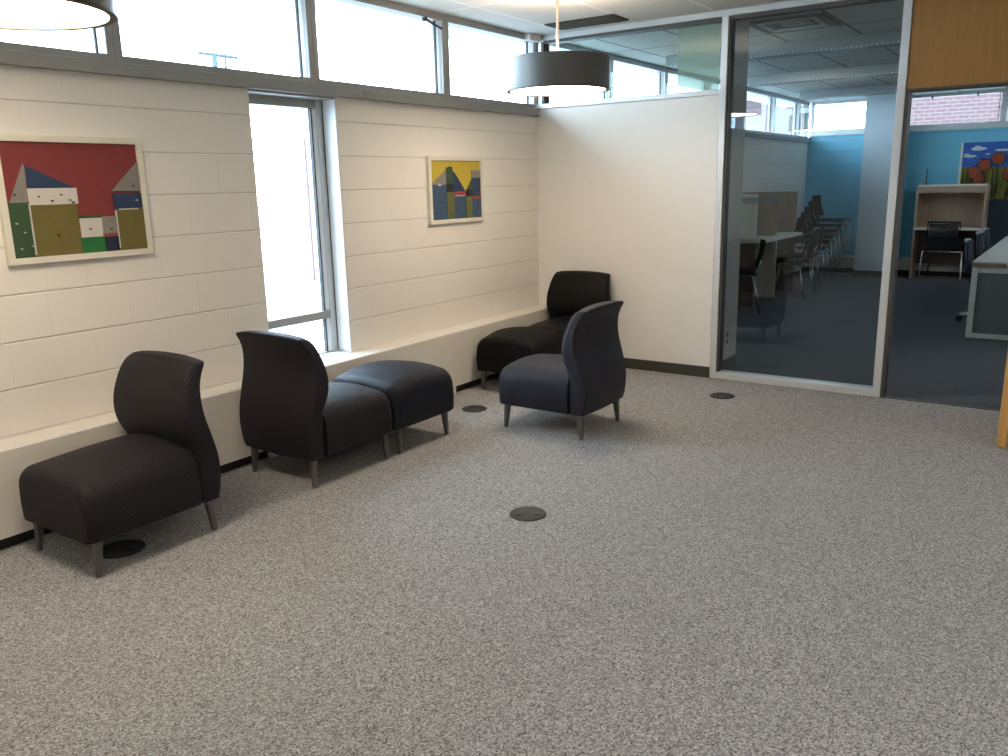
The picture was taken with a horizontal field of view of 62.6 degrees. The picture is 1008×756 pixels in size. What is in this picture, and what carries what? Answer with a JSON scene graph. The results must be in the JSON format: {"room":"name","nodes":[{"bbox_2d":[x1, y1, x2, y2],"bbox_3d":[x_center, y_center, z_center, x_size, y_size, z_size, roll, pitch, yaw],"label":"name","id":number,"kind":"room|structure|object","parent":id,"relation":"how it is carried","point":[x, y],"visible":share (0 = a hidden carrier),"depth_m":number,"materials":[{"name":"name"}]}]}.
{"room":"waiting area","nodes":[
{"label":"waiting area","id":0,"kind":"room"},
{"bbox_2d":[0,65,807,440],"bbox_3d":[-0.108,-1.020,6.678,0.280,2.106,17.000,8,16,34],"label":"wall","id":1,"kind":"structure","parent":0,"point":[68,329],"depth_m":4.43,"materials":[{"name":"white paint"}]},
{"bbox_2d":[0,25,115,61],"bbox_3d":[-2.192,-1.614,3.315,0.090,0.556,1.232,8,16,34],"label":"window","id":2,"kind":"structure","parent":1,"relation":"in","point":[102,36],"depth_m":3.75,"materials":[{"name":"metal"}]},
{"bbox_2d":[0,134,153,265],"bbox_3d":[-1.928,-0.811,3.752,0.034,0.544,0.678,8,16,34],"label":"framed picture","id":3,"kind":"object","parent":1,"relation":"attached to","point":[63,198],"visible":1,"depth_m":3.73},
{"bbox_2d":[0,49,363,99],"bbox_3d":[-2.971,-1.071,2.418,0.310,0.058,6.966,8,16,34],"label":"trim","id":4,"kind":"structure","parent":1,"relation":"on","point":[7,57],"depth_m":4.01,"materials":[{"name":"paint"}]},
{"bbox_2d":[111,0,315,83],"bbox_3d":[-1.490,-1.860,4.300,0.090,0.556,1.232,8,16,34],"label":"window","id":5,"kind":"structure","parent":1,"relation":"in","point":[302,7],"depth_m":4.66,"materials":[{"name":"metal"}]},
{"bbox_2d":[248,89,334,100],"bbox_3d":[-1.240,-1.617,4.741,0.115,0.012,0.636,8,16,34],"label":"trim","id":6,"kind":"structure","parent":1,"relation":"attached to","point":[250,91],"depth_m":4.71,"materials":[{"name":"metal"}]},
{"bbox_2d":[248,94,338,354],"bbox_3d":[-1.292,-0.866,4.966,0.066,1.576,0.640,8,16,34],"label":"window","id":7,"kind":"structure","parent":1,"relation":"in","point":[328,314],"depth_m":5.12,"materials":[{"name":"metal"}]},
{"bbox_2d":[320,350,349,359],"bbox_3d":[-1.208,-0.099,5.094,0.114,0.022,0.631,8,16,34],"label":"trim","id":8,"kind":"structure","parent":1,"relation":"on","point":[334,353],"depth_m":5.25,"materials":[{"name":"white paint"}]},
{"bbox_2d":[322,99,350,349],"bbox_3d":[-1.041,-0.933,5.167,0.106,1.541,0.006,8,16,34],"label":"trim","id":9,"kind":"structure","parent":1,"relation":"attached to","point":[328,106],"depth_m":5.16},
{"bbox_2d":[310,0,447,98],"bbox_3d":[-0.777,-2.104,5.277,0.118,0.556,1.232,8,16,34],"label":"window","id":10,"kind":"structure","parent":1,"relation":"in","point":[437,20],"depth_m":5.45,"materials":[{"name":"metal"}]},
{"bbox_2d":[361,90,539,116],"bbox_3d":[-0.412,-1.969,6.012,0.310,0.058,2.030,8,16,34],"label":"trim","id":11,"kind":"structure","parent":1,"relation":"on","point":[371,95],"depth_m":5.76,"materials":[{"name":"paint"}]},
{"bbox_2d":[425,156,483,224],"bbox_3d":[-0.344,-1.357,5.984,0.028,0.464,0.630,8,16,34],"label":"framed picture","id":12,"kind":"object","parent":1,"relation":"attached to","point":[455,193],"visible":1,"depth_m":5.96},
{"bbox_2d":[445,15,540,108],"bbox_3d":[-0.086,-2.343,6.229,0.140,0.556,1.164,8,16,34],"label":"window","id":13,"kind":"structure","parent":1,"relation":"in","point":[529,47],"depth_m":6.16,"materials":[{"name":"metal"}]},
{"bbox_2d":[536,43,611,104],"bbox_3d":[0.595,-2.591,7.227,0.090,0.556,1.301,8,16,34],"label":"window","id":14,"kind":"structure","parent":1,"relation":"in","point":[562,47],"depth_m":7.16,"materials":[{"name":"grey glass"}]},
{"bbox_2d":[611,55,666,97],"bbox_3d":[1.316,-2.844,8.240,0.090,0.556,1.232,8,16,34],"label":"window","id":15,"kind":"structure","parent":1,"relation":"in","point":[661,72],"depth_m":8.31,"materials":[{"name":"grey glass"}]},
{"bbox_2d":[666,68,710,92],"bbox_3d":[2.017,-3.091,9.225,0.090,0.556,1.232,8,16,34],"label":"window","id":16,"kind":"structure","parent":1,"relation":"in","point":[705,81],"depth_m":9.19,"materials":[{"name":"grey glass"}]},
{"bbox_2d":[710,79,719,89],"bbox_3d":[2.719,-3.337,10.210,0.090,0.556,1.232,8,16,34],"label":"window","id":17,"kind":"structure","parent":1,"relation":"in","point":[714,82],"depth_m":9.76,"materials":[{"name":"grey metal"}]},
{"bbox_2d":[745,87,775,134],"bbox_3d":[3.420,-3.583,11.194,0.090,0.556,1.232,8,16,34],"label":"window","id":18,"kind":"structure","parent":1,"relation":"in","point":[771,97],"depth_m":11.60,"materials":[{"name":"grey metal"}]},
{"bbox_2d":[745,132,809,142],"bbox_3d":[2.439,-2.969,10.014,0.310,0.058,8.000,8,16,34],"label":"trim","id":19,"kind":"structure","parent":1,"relation":"on","point":[747,134],"depth_m":11.71,"materials":[{"name":"paint"}]},
{"bbox_2d":[774,94,800,137],"bbox_3d":[4.122,-3.829,12.180,0.090,0.556,1.232,8,16,34],"label":"window","id":20,"kind":"structure","parent":1,"relation":"in","point":[796,112],"depth_m":12.58,"materials":[{"name":"grey metal"}]},
{"bbox_2d":[799,100,809,138],"bbox_3d":[4.622,-4.005,12.882,0.090,0.556,0.525,8,16,34],"label":"window","id":21,"kind":"structure","parent":1,"relation":"in","point":[806,109],"depth_m":13.04,"materials":[{"name":"metal"}]},
{"bbox_2d":[0,271,1007,755],"bbox_3d":[2.905,0.361,4.889,7.020,0.100,17.020,8,16,34],"label":"floor","id":22,"kind":"structure","parent":0,"point":[763,570],"depth_m":3.14,"materials":[{"name":"grey carpet"}]},
{"bbox_2d":[19,351,220,577],"bbox_3d":[-1.642,0.325,3.543,0.566,0.781,0.632,8,16,34],"label":"lounge chair","id":23,"kind":"object","parent":22,"relation":"on","point":[167,463],"visible":1,"depth_m":3.48,"materials":[{"name":"fabric"}]},
{"bbox_2d":[103,539,145,558],"bbox_3d":[-1.627,0.725,3.529,0.190,0.007,0.190,-1,13,1],"label":"floor outlet","id":24,"kind":"object","parent":22,"relation":"on","point":[127,547],"visible":0.84,"depth_m":3.52,"materials":[{"name":"black metal"}]},
{"bbox_2d":[0,305,549,549],"bbox_3d":[-2.185,0.503,3.530,0.154,0.463,8.987,8,16,34],"label":"wall ledge","id":25,"kind":"object","parent":22,"relation":"on","point":[453,349],"visible":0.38,"depth_m":4.43,"materials":[{"name":"paint"}]},
{"bbox_2d":[236,331,391,488],"bbox_3d":[-1.009,0.099,4.450,0.566,0.781,0.632,8,16,34],"label":"lounge chair","id":26,"kind":"object","parent":22,"relation":"on","point":[289,406],"visible":1,"depth_m":4.21,"materials":[{"name":"fabric"}]},
{"bbox_2d":[332,360,453,453],"bbox_3d":[-0.666,0.134,4.963,0.550,0.465,0.546,8,16,34],"label":"ottoman","id":27,"kind":"object","parent":22,"relation":"on","point":[416,392],"visible":0.7,"depth_m":4.77,"materials":[{"name":"leather"}]},
{"bbox_2d":[462,405,486,411],"bbox_3d":[-0.200,0.206,5.612,0.170,0.007,0.170,-1,13,1],"label":"floor outlet","id":28,"kind":"object","parent":22,"relation":"on","point":[471,408],"visible":1,"depth_m":5.60,"materials":[{"name":"black metal"}]},
{"bbox_2d":[476,327,564,389],"bbox_3d":[0.153,-0.152,6.139,0.550,0.449,0.521,8,16,34],"label":"ottoman","id":29,"kind":"object","parent":22,"relation":"on","point":[500,348],"visible":0.75,"depth_m":5.96,"materials":[{"name":"leather"}]},
{"bbox_2d":[509,506,545,520],"bbox_3d":[0.110,0.622,3.807,0.170,0.007,0.170,-1,13,1],"label":"floor outlet","id":30,"kind":"object","parent":22,"relation":"on","point":[526,513],"visible":1,"depth_m":3.80,"materials":[{"name":"grey metal"}]},
{"bbox_2d":[499,301,625,439],"bbox_3d":[0.365,-0.091,5.132,0.632,0.781,0.566,8,16,34],"label":"lounge chair","id":31,"kind":"object","parent":22,"relation":"on","point":[589,374],"visible":1,"depth_m":4.93,"materials":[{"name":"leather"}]},
{"bbox_2d":[528,271,610,332],"bbox_3d":[0.489,-0.430,6.569,0.566,0.781,0.632,8,16,34],"label":"lounge chair","id":32,"kind":"object","parent":22,"relation":"on","point":[569,292],"visible":0.43,"depth_m":6.62,"materials":[{"name":"leather"}]},
{"bbox_2d":[710,392,734,398],"bbox_3d":[1.528,0.122,5.805,0.170,0.007,0.170,-1,13,1],"label":"floor outlet","id":33,"kind":"object","parent":22,"relation":"on","point":[719,395],"visible":1,"depth_m":5.79,"materials":[{"name":"black metal"}]},
{"bbox_2d":[739,239,765,314],"bbox_3d":[2.674,-1.158,9.434,0.543,0.802,0.489,2,14,14],"label":"chair","id":34,"kind":"object","parent":22,"relation":"on","point":[752,273],"visible":0.72,"depth_m":9.21,"materials":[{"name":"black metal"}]},
{"bbox_2d":[738,194,782,305],"bbox_3d":[2.947,-1.598,10.187,0.700,1.300,0.814,8,16,34],"label":"study carrel","id":35,"kind":"object","parent":22,"relation":"on","point":[748,240],"visible":0.31,"depth_m":9.76,"materials":[{"name":"brown wood"}]},
{"bbox_2d":[742,191,801,297],"bbox_3d":[3.413,-1.762,10.842,0.700,1.300,0.824,8,16,34],"label":"study carrel","id":36,"kind":"object","parent":22,"relation":"on","point":[777,211],"visible":0.49,"depth_m":10.57,"materials":[{"name":"brown wood"}]},
{"bbox_2d":[775,232,817,298],"bbox_3d":[3.675,-1.448,10.579,0.543,0.802,0.489,8,16,34],"label":"chair","id":37,"kind":"object","parent":22,"relation":"on","point":[809,249],"visible":0.98,"depth_m":10.38,"materials":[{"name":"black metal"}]},
{"bbox_2d":[794,228,824,289],"bbox_3d":[4.101,-1.654,11.418,0.543,0.802,0.489,6,15,28],"label":"chair","id":38,"kind":"object","parent":22,"relation":"on","point":[821,232],"visible":0.71,"depth_m":11.19,"materials":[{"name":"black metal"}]},
{"bbox_2d":[793,223,832,277],"bbox_3d":[4.703,-1.959,12.663,0.543,0.802,0.489,8,16,34],"label":"chair","id":39,"kind":"object","parent":22,"relation":"on","point":[797,240],"visible":0.46,"depth_m":12.58,"materials":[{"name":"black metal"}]},
{"bbox_2d":[794,217,835,272],"bbox_3d":[4.743,-2.033,12.617,0.543,0.802,0.489,8,16,34],"label":"chair","id":40,"kind":"object","parent":39,"relation":"on","point":[799,225],"visible":0.59,"depth_m":12.55,"materials":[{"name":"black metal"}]},
{"bbox_2d":[797,212,839,267],"bbox_3d":[4.782,-2.107,12.570,0.543,0.802,0.489,8,16,34],"label":"chair","id":41,"kind":"object","parent":40,"relation":"on","point":[804,229],"visible":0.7,"depth_m":12.49,"materials":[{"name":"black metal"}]},
{"bbox_2d":[801,206,843,261],"bbox_3d":[4.821,-2.182,12.524,0.543,0.802,0.489,8,16,34],"label":"chair","id":42,"kind":"object","parent":41,"relation":"on","point":[806,212],"visible":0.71,"depth_m":12.44,"materials":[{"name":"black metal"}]},
{"bbox_2d":[808,201,847,256],"bbox_3d":[4.861,-2.256,12.477,0.543,0.802,0.489,8,16,34],"label":"chair","id":43,"kind":"object","parent":42,"relation":"on","point":[810,208],"visible":0.77,"depth_m":12.37,"materials":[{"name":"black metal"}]},
{"bbox_2d":[812,195,851,250],"bbox_3d":[4.900,-2.330,12.431,0.543,0.802,0.489,8,16,34],"label":"chair","id":44,"kind":"object","parent":43,"relation":"on","point":[816,199],"visible":0.98,"depth_m":12.43,"materials":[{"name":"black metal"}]},
{"bbox_2d":[800,255,970,276],"bbox_3d":[7.657,-1.493,11.578,6.880,0.254,0.158,8,16,34],"label":"radiator cover","id":45,"kind":"object","parent":22,"relation":"on","point":[846,264],"visible":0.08,"depth_m":12.59,"materials":[{"name":"metal"}]},
{"bbox_2d":[917,221,966,281],"bbox_3d":[6.332,-1.833,11.895,0.562,0.833,0.504,9,17,38],"label":"chair","id":46,"kind":"object","parent":22,"relation":"on","point":[945,238],"visible":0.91,"depth_m":11.68,"materials":[{"name":"black"}]},
{"bbox_2d":[884,396,1000,410],"bbox_3d":[2.954,0.175,5.453,0.840,0.002,0.050,8,16,34],"label":"trim","id":47,"kind":"structure","parent":22,"relation":"on","point":[891,397],"depth_m":5.48,"materials":[{"name":"grey metal"}]},
{"bbox_2d":[909,184,990,277],"bbox_3d":[6.409,-2.105,11.945,0.890,1.335,0.410,8,16,34],"label":"study carrel","id":48,"kind":"object","parent":22,"relation":"on","point":[967,204],"visible":0.84,"depth_m":11.98,"materials":[{"name":"brown wood"}]},
{"bbox_2d":[955,238,973,320],"bbox_3d":[4.877,-0.966,8.304,0.557,0.841,0.583,8,16,34],"label":"chair","id":49,"kind":"object","parent":22,"relation":"on","point":[969,258],"visible":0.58,"depth_m":8.42,"materials":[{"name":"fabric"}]},
{"bbox_2d":[968,231,984,303],"bbox_3d":[5.542,-1.208,9.273,0.557,0.841,0.583,8,16,34],"label":"chair","id":50,"kind":"object","parent":22,"relation":"on","point":[980,236],"visible":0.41,"depth_m":9.38,"materials":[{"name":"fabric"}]},
{"bbox_2d":[965,236,1007,339],"bbox_3d":[5.845,-1.012,8.716,1.304,0.702,3.704,8,16,34],"label":"table","id":51,"kind":"object","parent":22,"relation":"on","point":[987,315],"visible":1,"depth_m":7.55,"materials":[{"name":"grey"}]},
{"bbox_2d":[983,228,990,251],"bbox_3d":[5.986,-1.363,9.896,0.557,0.841,0.583,8,16,34],"label":"chair","id":52,"kind":"object","parent":22,"relation":"on","point":[987,244],"visible":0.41,"depth_m":9.97,"materials":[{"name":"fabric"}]},
{"bbox_2d":[258,0,811,106],"bbox_3d":[-0.107,-2.794,6.609,0.600,0.150,17.600,8,16,34],"label":"trim","id":53,"kind":"structure","parent":0,"point":[329,7],"depth_m":6.35,"materials":[{"name":"white paint"}]},
{"bbox_2d":[537,95,719,377],"bbox_3d":[0.951,-1.105,6.595,1.535,2.062,0.134,8,16,34],"label":"wall","id":54,"kind":"structure","parent":0,"point":[627,190],"depth_m":6.44,"materials":[{"name":"white paint"}]},
{"bbox_2d":[536,0,842,108],"bbox_3d":[1.397,-2.313,5.964,2.702,0.557,0.112,8,16,34],"label":"window frame","id":55,"kind":"structure","parent":54,"relation":"in","point":[713,17],"depth_m":6.11,"materials":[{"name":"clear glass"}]},
{"bbox_2d":[710,0,913,396],"bbox_3d":[2.074,-1.220,5.755,1.212,2.620,0.112,8,16,34],"label":"door frame","id":56,"kind":"structure","parent":54,"relation":"in","point":[728,22],"depth_m":5.83,"materials":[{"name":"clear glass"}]},
{"bbox_2d":[387,0,1007,101],"bbox_3d":[2.846,-2.296,4.268,7.020,0.120,17.020,8,16,34],"label":"ceiling","id":57,"kind":"structure","parent":0,"point":[653,48],"depth_m":6.56,"materials":[{"name":"tile"}]},
{"bbox_2d":[0,0,117,30],"bbox_3d":[-1.533,-1.409,2.471,0.628,0.597,0.628,8,16,34],"label":"pendant lamp","id":58,"kind":"object","parent":57,"relation":"hanging from","point":[18,15],"visible":1,"depth_m":2.62,"materials":[{"name":"metal"}]},
{"bbox_2d":[506,0,609,96],"bbox_3d":[0.323,-2.042,5.000,0.628,0.597,0.628,8,16,34],"label":"pendant lamp","id":59,"kind":"object","parent":57,"relation":"hanging from","point":[557,73],"visible":1,"depth_m":4.81,"materials":[{"name":"metal"}]},
{"bbox_2d":[511,86,604,94],"bbox_3d":[0.329,-1.758,5.067,0.582,0.001,0.582,8,16,34],"label":"diffuser","id":60,"kind":"object","parent":59,"relation":"attached to","point":[548,90],"depth_m":5.09,"materials":[{"name":"white plastic"}]},
{"bbox_2d":[544,14,628,29],"bbox_3d":[0.601,-2.598,6.061,0.570,0.011,0.250,8,16,34],"label":"ceiling vent","id":61,"kind":"object","parent":57,"relation":"in","point":[612,18],"visible":0.95,"depth_m":6.03,"materials":[{"name":"grey metal"}]},
{"bbox_2d":[666,29,901,68],"bbox_3d":[3.604,-2.730,6.536,4.900,0.100,0.244,8,16,34],"label":"ceiling light","id":62,"kind":"object","parent":57,"relation":"attached to","point":[892,38],"visible":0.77,"depth_m":7.14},
{"bbox_2d":[750,12,840,34],"bbox_3d":[2.195,-2.681,6.288,0.564,0.021,0.580,8,16,34],"label":"ceiling vent","id":63,"kind":"object","parent":57,"relation":"in","point":[812,21],"visible":0.98,"depth_m":6.28,"materials":[{"name":"white metal"}]},
{"bbox_2d":[747,63,898,86],"bbox_3d":[4.843,-3.165,8.276,4.900,0.100,0.244,8,16,34],"label":"ceiling light","id":64,"kind":"object","parent":57,"relation":"attached to","point":[890,68],"visible":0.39,"depth_m":9.07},
{"bbox_2d":[799,84,896,99],"bbox_3d":[6.122,-3.614,10.072,4.900,0.100,0.244,8,16,34],"label":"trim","id":65,"kind":"structure","parent":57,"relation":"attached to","point":[892,88],"depth_m":11.00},
{"bbox_2d":[720,20,749,359],"bbox_3d":[1.718,-1.346,6.328,0.060,2.620,0.408,8,16,34],"label":"wall","id":66,"kind":"structure","parent":0,"point":[742,27],"depth_m":6.33,"materials":[{"name":"paint"}]},
{"bbox_2d":[725,330,728,345],"bbox_3d":[1.755,-0.315,6.529,0.008,0.120,0.070,8,16,34],"label":"wall outlet","id":67,"kind":"object","parent":66,"relation":"attached to","point":[727,331],"visible":1,"depth_m":6.52,"materials":[{"name":"white plastic"}]},
{"bbox_2d":[722,354,736,369],"bbox_3d":[1.774,-0.111,6.598,0.008,0.090,0.410,8,16,34],"label":"baseboard","id":68,"kind":"structure","parent":66,"relation":"attached to","point":[729,362],"depth_m":6.63,"materials":[{"name":"grey"}]},
{"bbox_2d":[854,93,896,270],"bbox_3d":[5.661,-2.868,12.456,0.490,2.620,0.480,8,16,34],"label":"wall column","id":69,"kind":"structure","parent":0,"point":[880,109],"depth_m":12.27,"materials":[{"name":"paint"}]},
{"bbox_2d":[853,270,881,276],"bbox_3d":[5.549,-1.582,12.549,0.500,0.080,0.012,8,16,34],"label":"baseboard","id":70,"kind":"structure","parent":69,"relation":"attached to","point":[855,272],"depth_m":12.57,"materials":[{"name":"black rubber"}]},
{"bbox_2d":[801,127,1007,256],"bbox_3d":[7.796,-2.381,11.533,7.000,2.200,0.280,8,16,34],"label":"wall","id":71,"kind":"structure","parent":0,"point":[834,163],"depth_m":12.76,"materials":[{"name":"blue paint"}]},
{"bbox_2d":[810,98,866,132],"bbox_3d":[5.413,-4.026,12.700,1.368,0.465,0.090,8,16,34],"label":"window","id":72,"kind":"structure","parent":71,"relation":"in","point":[864,99],"depth_m":12.88,"materials":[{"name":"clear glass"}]},
{"bbox_2d":[810,123,1007,136],"bbox_3d":[7.775,-3.474,11.256,6.970,0.055,0.310,8,16,34],"label":"trim","id":73,"kind":"structure","parent":71,"relation":"on","point":[997,125],"depth_m":12.10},
{"bbox_2d":[910,88,1005,127],"bbox_3d":[6.494,-3.875,11.949,1.238,0.465,0.120,8,16,34],"label":"window","id":74,"kind":"structure","parent":71,"relation":"in","point":[1000,91],"depth_m":11.83,"materials":[{"name":"clear glass"}]},
{"bbox_2d":[957,141,1007,198],"bbox_3d":[7.004,-2.937,11.724,1.020,0.790,0.092,8,16,34],"label":"canvas painting","id":75,"kind":"object","parent":71,"relation":"attached to","point":[980,162],"visible":0.85,"depth_m":11.79},
{"bbox_2d":[984,200,1007,251],"bbox_3d":[7.537,-2.067,11.608,1.440,0.845,0.019,8,16,34],"label":"wall panel","id":76,"kind":"object","parent":71,"relation":"attached to","point":[997,218],"visible":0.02,"depth_m":11.88,"materials":[{"name":"paint"}]},
{"bbox_2d":[1003,88,1007,122],"bbox_3d":[7.514,-3.736,11.257,1.238,0.465,0.120,8,16,34],"label":"window","id":77,"kind":"structure","parent":71,"relation":"in","point":[1005,120],"depth_m":11.58,"materials":[{"name":"clear glass"}]},
{"label":"outside","id":78,"kind":"structure","parent":0,"visible":0},
{"bbox_2d":[258,205,320,350],"bbox_3d":[-36.807,-4.825,32.490,89.710,0.150,120.000,8,16,34],"label":"ground","id":79,"kind":"structure","parent":78,"point":[290,286],"depth_m":19.88,"materials":[{"name":"white"}]},
{"bbox_2d":[198,51,237,67],"bbox_3d":[-17.761,-15.034,53.123,2.357,11.099,0.320,-4,13,-12],"label":"utility pole","id":80,"kind":"object","parent":79,"relation":"on","point":[214,55],"visible":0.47,"depth_m":51.87,"materials":[{"name":"metal"}]},
{"bbox_2d":[301,137,315,280],"bbox_3d":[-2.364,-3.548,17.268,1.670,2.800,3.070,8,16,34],"label":"brick building","id":81,"kind":"structure","parent":79,"relation":"on","point":[303,138],"depth_m":16.48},
{"bbox_2d":[745,100,803,135],"bbox_3d":[8.421,-8.745,25.609,1.700,8.650,2.200,8,16,34],"label":"sky","id":82,"kind":"structure","parent":79,"relation":"on","point":[756,112],"depth_m":25.00,"materials":[{"name":"white"}]},
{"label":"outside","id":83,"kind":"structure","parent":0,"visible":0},
{"bbox_3d":[44.292,-3.225,17.917,60.280,0.150,51.700,8,16,34],"label":"yard","id":84,"kind":"structure","parent":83,"visible":0},
{"bbox_2d":[910,93,1007,125],"bbox_3d":[15.369,-6.229,16.279,13.900,7.700,6.300,8,16,34],"label":"brick building","id":85,"kind":"structure","parent":84,"relation":"on","point":[962,108],"depth_m":17.03,"materials":[{"name":"brick"}]},
{"bbox_3d":[4.701,-0.866,3.993,3.340,2.620,0.120,8,16,34],"label":"wall","id":86,"kind":"structure","parent":0,"visible":0},
{"bbox_2d":[880,90,911,397],"bbox_3d":[2.953,-0.800,5.237,0.908,2.000,0.108,8,16,34],"label":"trim","id":87,"kind":"structure","parent":86,"relation":"attached to","point":[908,95],"depth_m":5.44,"materials":[{"name":"silver metal"}]},
{"bbox_2d":[906,0,1007,89],"bbox_3d":[2.892,-2.074,4.929,0.861,0.617,0.040,8,16,34],"label":"wall panel","id":88,"kind":"object","parent":86,"relation":"attached to","point":[953,42],"depth_m":5.02,"materials":[{"name":"brown wood"}]},
{"bbox_2d":[909,82,1007,92],"bbox_3d":[2.923,-1.770,5.016,0.840,0.016,0.108,8,16,34],"label":"trim","id":89,"kind":"structure","parent":86,"relation":"attached to","point":[998,84],"depth_m":5.07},
{"bbox_2d":[996,263,1007,447],"bbox_3d":[2.965,-0.658,4.656,0.160,1.972,0.820,9,17,37],"label":"door","id":90,"kind":"structure","parent":86,"relation":"in","point":[1002,438],"depth_m":4.53,"materials":[{"name":"brown wood"}]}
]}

